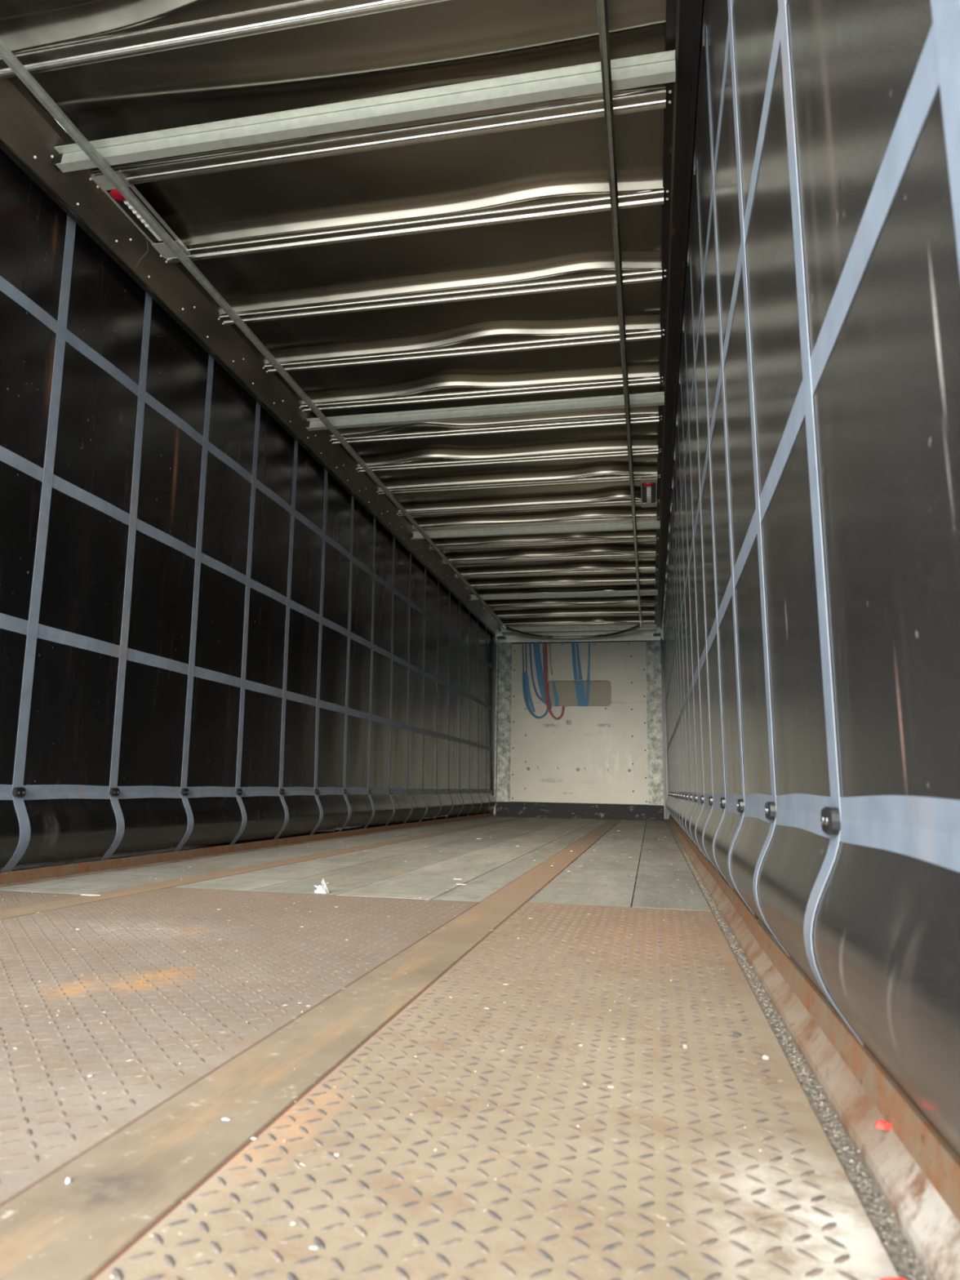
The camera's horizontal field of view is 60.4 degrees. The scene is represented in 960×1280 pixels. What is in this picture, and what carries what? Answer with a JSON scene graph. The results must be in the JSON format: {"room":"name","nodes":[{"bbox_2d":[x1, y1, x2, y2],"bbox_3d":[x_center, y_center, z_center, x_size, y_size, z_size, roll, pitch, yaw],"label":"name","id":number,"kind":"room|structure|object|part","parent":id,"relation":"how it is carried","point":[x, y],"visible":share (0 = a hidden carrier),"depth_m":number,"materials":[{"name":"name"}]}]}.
{"room":"cargo space","nodes":[
{"label":"cargo space","id":0,"kind":"room"},
{"bbox_2d":[0,148,496,872],"bbox_3d":[-0.979,0.150,6.648,0.114,2.800,12.075,-1,-10,12],"label":"wall","id":1,"kind":"structure","parent":0,"point":[207,639],"depth_m":4.11,"materials":[{"name":"black fabric"}]},
{"bbox_2d":[0,813,493,887],"bbox_3d":[-1.038,1.571,6.387,0.135,0.229,12.050,-1,-10,12],"label":"trim","id":2,"kind":"structure","parent":1,"relation":"attached to","point":[9,878],"depth_m":4.04,"materials":[{"name":"brown metal"}]},
{"bbox_2d":[0,76,502,635],"bbox_3d":[-0.936,-1.183,6.871,0.253,0.156,12.050,-1,-10,12],"label":"roof rail","id":3,"kind":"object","parent":1,"relation":"attached to","point":[29,135],"depth_m":4.07,"materials":[{"name":"metal"}]},
{"bbox_2d":[0,0,666,628],"bbox_3d":[0.275,-1.255,6.591,2.242,0.076,11.970,-1,-10,12],"label":"ceiling","id":4,"kind":"structure","parent":0,"point":[465,259],"depth_m":3.62,"materials":[{"name":"fabric"}]},
{"bbox_2d":[90,169,190,268],"bbox_3d":[-1.485,-1.765,3.524,0.231,0.096,0.515,-1,-10,12],"label":"lamp","id":5,"kind":"object","parent":4,"relation":"attached to","point":[102,181],"visible":0.58,"depth_m":3.50,"materials":[{"name":"grey metal"}]},
{"bbox_3d":[-0.607,-2.043,2.346,2.238,0.056,0.438,-1,-10,12],"label":"panel","id":6,"kind":"part","parent":4,"relation":"part of","materials":[{"name":"fabric"}]},
{"bbox_2d":[0,0,642,639],"bbox_3d":[0.235,-1.109,6.579,1.977,0.123,11.783,-1,-10,12],"label":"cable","id":7,"kind":"object","parent":4,"relation":"hanging from","point":[6,54],"visible":1,"depth_m":3.58,"materials":[{"name":"metal"}]},
{"bbox_3d":[-0.503,-1.950,2.850,2.238,0.055,0.463,-1,-10,12],"label":"panel","id":8,"kind":"part","parent":4,"relation":"part of","materials":[{"name":"fabric"}]},
{"bbox_3d":[-0.400,-1.859,3.345,2.238,0.056,0.421,-1,-10,12],"label":"panel","id":9,"kind":"part","parent":4,"relation":"part of","materials":[{"name":"metal"}]},
{"bbox_3d":[-0.298,-1.770,3.836,2.238,0.056,0.454,-1,-10,12],"label":"panel","id":10,"kind":"part","parent":4,"relation":"part of","materials":[{"name":"fabric"}]},
{"bbox_3d":[-0.194,-1.678,4.338,2.238,0.056,0.443,-1,-10,12],"label":"panel","id":11,"kind":"part","parent":4,"relation":"part of","materials":[{"name":"fabric"}]},
{"bbox_3d":[-0.090,-1.587,4.834,2.238,0.056,0.443,-1,-10,12],"label":"panel","id":12,"kind":"part","parent":4,"relation":"part of","materials":[{"name":"fabric"}]},
{"bbox_3d":[0.013,-1.495,5.332,2.238,0.056,0.446,-1,-10,12],"label":"panel","id":13,"kind":"part","parent":4,"relation":"part of","materials":[{"name":"metal"}]},
{"bbox_3d":[0.118,-1.403,5.838,2.238,0.056,0.460,-1,-10,12],"label":"panel","id":14,"kind":"part","parent":4,"relation":"part of","materials":[{"name":"metal"}]},
{"bbox_3d":[0.221,-1.312,6.333,2.238,0.056,0.424,-1,-10,12],"label":"panel","id":15,"kind":"part","parent":4,"relation":"part of","materials":[{"name":"metal"}]},
{"bbox_3d":[0.327,-1.219,6.842,2.238,0.056,0.488,-1,-10,12],"label":"panel","id":16,"kind":"part","parent":4,"relation":"part of","materials":[{"name":"metal"}]},
{"bbox_3d":[0.426,-1.131,7.323,2.238,0.056,0.366,-1,-10,12],"label":"panel","id":17,"kind":"part","parent":4,"relation":"part of","materials":[{"name":"metal"}]},
{"bbox_3d":[0.533,-1.036,7.839,2.238,0.056,0.560,-1,-10,12],"label":"panel","id":18,"kind":"part","parent":4,"relation":"part of","materials":[{"name":"metal"}]},
{"bbox_3d":[0.651,-0.932,8.405,2.238,0.056,0.472,-1,-10,12],"label":"panel","id":19,"kind":"part","parent":4,"relation":"part of","materials":[{"name":"metal"}]},
{"bbox_3d":[0.766,-0.831,8.957,2.238,0.056,0.529,-1,-10,12],"label":"panel","id":20,"kind":"part","parent":4,"relation":"part of","materials":[{"name":"metal"}]},
{"bbox_3d":[0.880,-0.730,9.506,2.238,0.056,0.466,-1,-10,12],"label":"panel","id":21,"kind":"part","parent":4,"relation":"part of","materials":[{"name":"metal"}]},
{"bbox_3d":[0.989,-0.634,10.034,2.238,0.056,0.485,-1,-10,12],"label":"panel","id":22,"kind":"part","parent":4,"relation":"part of","materials":[{"name":"metal"}]},
{"bbox_3d":[1.102,-0.534,10.577,2.238,0.056,0.498,-1,-10,12],"label":"panel","id":23,"kind":"part","parent":4,"relation":"part of","materials":[{"name":"metal"}]},
{"bbox_3d":[1.446,-0.231,12.233,2.238,0.056,0.264,-1,-10,12],"label":"panel","id":24,"kind":"part","parent":4,"relation":"part of","materials":[{"name":"metal"}]},
{"bbox_3d":[1.224,-0.426,11.164,2.238,0.056,0.578,-1,-10,12],"label":"panel","id":25,"kind":"part","parent":4,"relation":"part of","materials":[{"name":"metal"}]},
{"bbox_3d":[1.351,-0.315,11.774,2.238,0.056,0.544,-1,-10,12],"label":"panel","id":26,"kind":"part","parent":4,"relation":"part of","materials":[{"name":"metal"}]},
{"bbox_2d":[640,476,657,507],"bbox_3d":[1.364,-1.181,6.657,0.125,0.032,0.640,-1,-10,12],"label":"recessed light","id":27,"kind":"object","parent":4,"relation":"in","point":[648,486],"visible":1,"depth_m":6.63,"materials":[{"name":"black paint"}]},
{"bbox_2d":[0,816,928,1279],"bbox_3d":[0.228,1.552,6.076,2.471,0.164,11.950,-1,-10,12],"label":"floor","id":28,"kind":"structure","parent":0,"point":[594,1200],"depth_m":1.07,"materials":[{"name":"metal"}]},
{"bbox_3d":[-1.741,0.656,1.668,0.400,0.029,2.346,-1,-10,12],"label":"checker plate","id":29,"kind":"part","parent":28,"relation":"part of","materials":[{"name":"metal"}]},
{"bbox_2d":[65,1177,71,1183],"bbox_3d":[-0.385,0.505,0.772,0.005,0.004,0.004,-1,-10,12],"label":"bead","id":30,"kind":"object","parent":28,"relation":"on","point":[68,1180],"visible":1,"depth_m":0.77},
{"bbox_2d":[81,893,100,895],"bbox_3d":[-1.294,0.847,2.742,0.066,0.002,0.018,1,-10,3],"label":"straw","id":31,"kind":"object","parent":28,"relation":"on","point":[84,894],"visible":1,"depth_m":2.74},
{"bbox_3d":[-0.828,0.666,1.622,1.151,0.030,2.626,-1,-10,12],"label":"checker plate","id":32,"kind":"part","parent":28,"relation":"part of","materials":[{"name":"metal"}]},
{"bbox_2d":[309,1244,318,1249],"bbox_3d":[-0.135,0.493,0.670,0.008,0.002,0.005,-1,-10,12],"label":"chip","id":33,"kind":"object","parent":28,"relation":"on","point":[314,1247],"visible":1,"depth_m":0.67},
{"bbox_2d":[314,878,328,893],"bbox_3d":[-0.562,0.869,2.919,0.063,0.052,0.030,-1,-10,12],"label":"scrap","id":34,"kind":"object","parent":28,"relation":"on","point":[322,889],"visible":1,"depth_m":2.92,"materials":[{"name":"white paper"}]},
{"bbox_2d":[0,828,792,1277],"bbox_3d":[-0.083,1.205,4.564,2.338,0.025,7.999,-1,-10,12],"label":"debris","id":35,"kind":"object","parent":28,"relation":"on","point":[284,1140],"visible":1,"depth_m":1.50,"materials":[{"name":"white"}]},
{"bbox_2d":[682,1044,687,1048],"bbox_3d":[0.303,0.600,1.219,0.007,0.006,0.007,8,-12,-32],"label":"pebble","id":36,"kind":"object","parent":28,"relation":"on","point":[684,1046],"visible":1,"depth_m":1.22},
{"bbox_2d":[733,1031,741,1035],"bbox_3d":[0.402,0.615,1.288,0.011,0.004,0.007,2,-10,-4],"label":"dead leaf","id":37,"kind":"object","parent":28,"relation":"on","point":[735,1033],"visible":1,"depth_m":1.29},
{"bbox_2d":[762,1054,768,1059],"bbox_3d":[0.408,0.595,1.177,0.009,0.005,0.007,-1,-10,12],"label":"pebble","id":38,"kind":"object","parent":28,"relation":"on","point":[766,1057],"visible":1,"depth_m":1.18,"materials":[{"name":"white stone"}]},
{"bbox_2d":[879,1277,905,1279],"bbox_3d":[0.316,0.487,0.626,0.025,0.004,0.008,0,-10,6],"label":"chip","id":39,"kind":"object","parent":28,"relation":"on","point":[884,1278],"visible":1,"depth_m":0.63,"materials":[{"name":"red paint"}]},
{"bbox_2d":[492,626,670,820],"bbox_3d":[1.449,1.210,12.126,2.660,3.020,0.200,-1,-10,12],"label":"wall","id":40,"kind":"structure","parent":0,"point":[606,758],"depth_m":12.09,"materials":[{"name":"metal"}]},
{"bbox_3d":[0.361,1.228,12.363,0.183,2.425,0.072,-1,-10,12],"label":"corner post","id":41,"kind":"part","parent":40,"relation":"part of","materials":[{"name":"metal"}]},
{"bbox_2d":[522,642,548,718],"bbox_3d":[0.828,0.596,12.341,0.413,1.164,0.024,-1,-10,12],"label":"strap","id":42,"kind":"object","parent":40,"relation":"hanging from","point":[526,687],"visible":1,"depth_m":12.33,"materials":[{"name":"blue fabric"}]},
{"bbox_2d":[528,642,546,704],"bbox_3d":[0.891,0.516,12.339,0.316,1.005,0.030,-1,-10,12],"label":"strap","id":43,"kind":"object","parent":40,"relation":"hanging from","point":[530,645],"visible":1,"depth_m":12.34,"materials":[{"name":"blue fabric"}]},
{"bbox_2d":[533,642,546,702],"bbox_3d":[0.905,0.476,12.337,0.223,0.928,0.042,-1,-10,12],"label":"strap","id":44,"kind":"object","parent":40,"relation":"hanging from","point":[540,674],"visible":1,"depth_m":12.33,"materials":[{"name":"blue fabric"}]},
{"bbox_2d":[542,641,551,708],"bbox_3d":[1.001,0.522,12.305,0.139,1.025,0.050,-1,-10,12],"label":"strap","id":45,"kind":"object","parent":40,"relation":"hanging from","point":[543,642],"visible":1,"depth_m":12.31,"materials":[{"name":"fabric"}]},
{"bbox_2d":[549,641,558,706],"bbox_3d":[1.104,0.515,12.312,0.141,1.005,0.042,-1,-10,12],"label":"strap","id":46,"kind":"object","parent":40,"relation":"hanging from","point":[556,700],"visible":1,"depth_m":12.28,"materials":[{"name":"blue fabric"}]},
{"bbox_2d":[544,641,564,719],"bbox_3d":[1.109,0.594,12.265,0.301,1.176,0.058,-1,-10,12],"label":"strap","id":47,"kind":"object","parent":40,"relation":"hanging from","point":[545,642],"visible":1,"depth_m":12.24,"materials":[{"name":"red fabric"}]},
{"bbox_2d":[571,641,582,706],"bbox_3d":[1.440,0.519,12.240,0.165,1.026,0.040,-1,-10,12],"label":"strap","id":48,"kind":"object","parent":40,"relation":"hanging from","point":[573,648],"visible":1,"depth_m":12.24,"materials":[{"name":"blue fabric"}]},
{"bbox_2d":[498,624,657,631],"bbox_3d":[1.417,-0.170,12.160,2.326,0.056,0.066,-1,-10,12],"label":"cross beam","id":49,"kind":"structure","parent":40,"relation":"attached to","point":[644,626],"depth_m":12.15,"materials":[{"name":"grey metal"}]},
{"bbox_3d":[1.473,-0.112,12.384,2.512,0.288,0.100,-1,-10,12],"label":"header rail","id":50,"kind":"part","parent":40,"relation":"part of","materials":[{"name":"metal"}]},
{"bbox_3d":[1.440,1.201,12.130,1.999,2.350,0.020,-1,-10,12],"label":"panel","id":51,"kind":"part","parent":40,"relation":"part of","materials":[{"name":"white metal"}]},
{"bbox_3d":[1.423,2.481,11.904,2.425,0.238,0.090,-1,-10,12],"label":"kick plate","id":52,"kind":"part","parent":40,"relation":"part of","materials":[{"name":"metal"}]},
{"bbox_2d":[575,641,586,706],"bbox_3d":[1.502,0.518,12.230,0.156,1.026,0.046,-1,-10,12],"label":"strap","id":53,"kind":"object","parent":40,"relation":"hanging from","point":[580,673],"visible":1,"depth_m":12.22,"materials":[{"name":"blue fabric"}]},
{"bbox_2d":[585,641,590,706],"bbox_3d":[1.587,0.517,12.216,0.092,1.025,0.052,-1,-10,12],"label":"strap","id":54,"kind":"object","parent":40,"relation":"hanging from","point":[588,660],"visible":1,"depth_m":12.20,"materials":[{"name":"blue fabric"}]},
{"bbox_3d":[2.536,1.191,11.918,0.186,2.425,0.072,-1,-10,12],"label":"corner post","id":55,"kind":"part","parent":40,"relation":"part of","materials":[{"name":"metal"}]},
{"bbox_2d":[662,0,959,1158],"bbox_3d":[1.496,0.107,6.142,0.081,2.800,12.075,-1,-10,12],"label":"wall","id":56,"kind":"structure","parent":0,"point":[811,625],"depth_m":1.02,"materials":[{"name":"black fabric"}]},
{"bbox_2d":[53,49,675,172],"bbox_3d":[-0.499,-1.861,2.934,2.326,0.056,0.066,-1,-10,12],"label":"cross beam","id":57,"kind":"structure","parent":56,"relation":"attached to","point":[654,68],"depth_m":2.90,"materials":[{"name":"grey metal"}]},
{"bbox_2d":[304,391,664,431],"bbox_3d":[-0.024,-1.442,5.221,2.326,0.056,0.066,-1,-10,12],"label":"cross beam","id":58,"kind":"structure","parent":56,"relation":"attached to","point":[657,398],"depth_m":5.20,"materials":[{"name":"grey metal"}]},
{"bbox_2d":[408,520,660,539],"bbox_3d":[0.468,-1.008,7.589,2.326,0.056,0.066,-1,-10,12],"label":"cross beam","id":59,"kind":"structure","parent":56,"relation":"attached to","point":[648,525],"depth_m":7.57,"materials":[{"name":"grey metal"}]},
{"bbox_2d":[467,589,657,600],"bbox_3d":[0.988,-0.549,10.092,2.326,0.056,0.066,-1,-10,12],"label":"cross beam","id":60,"kind":"structure","parent":56,"relation":"attached to","point":[650,592],"depth_m":10.08,"materials":[{"name":"grey metal"}]},
{"bbox_2d":[654,0,708,629],"bbox_3d":[1.481,-1.252,6.381,0.213,0.170,12.050,-1,-10,12],"label":"roof rail","id":61,"kind":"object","parent":56,"relation":"attached to","point":[686,21],"depth_m":3.49,"materials":[{"name":"metal"}]},
{"bbox_2d":[667,813,959,1279],"bbox_3d":[1.503,1.513,5.870,0.118,0.257,12.050,-1,-10,12],"label":"side rail","id":62,"kind":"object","parent":56,"relation":"attached to","point":[910,1164],"depth_m":0.92,"materials":[{"name":"brown metal"}]},
{"bbox_2d":[874,1120,891,1129],"bbox_3d":[0.421,0.504,0.858,0.019,0.006,0.010,-1,-10,12],"label":"chip","id":63,"kind":"object","parent":62,"relation":"on","point":[881,1124],"visible":1,"depth_m":0.85,"materials":[{"name":"red paint"}]}
]}

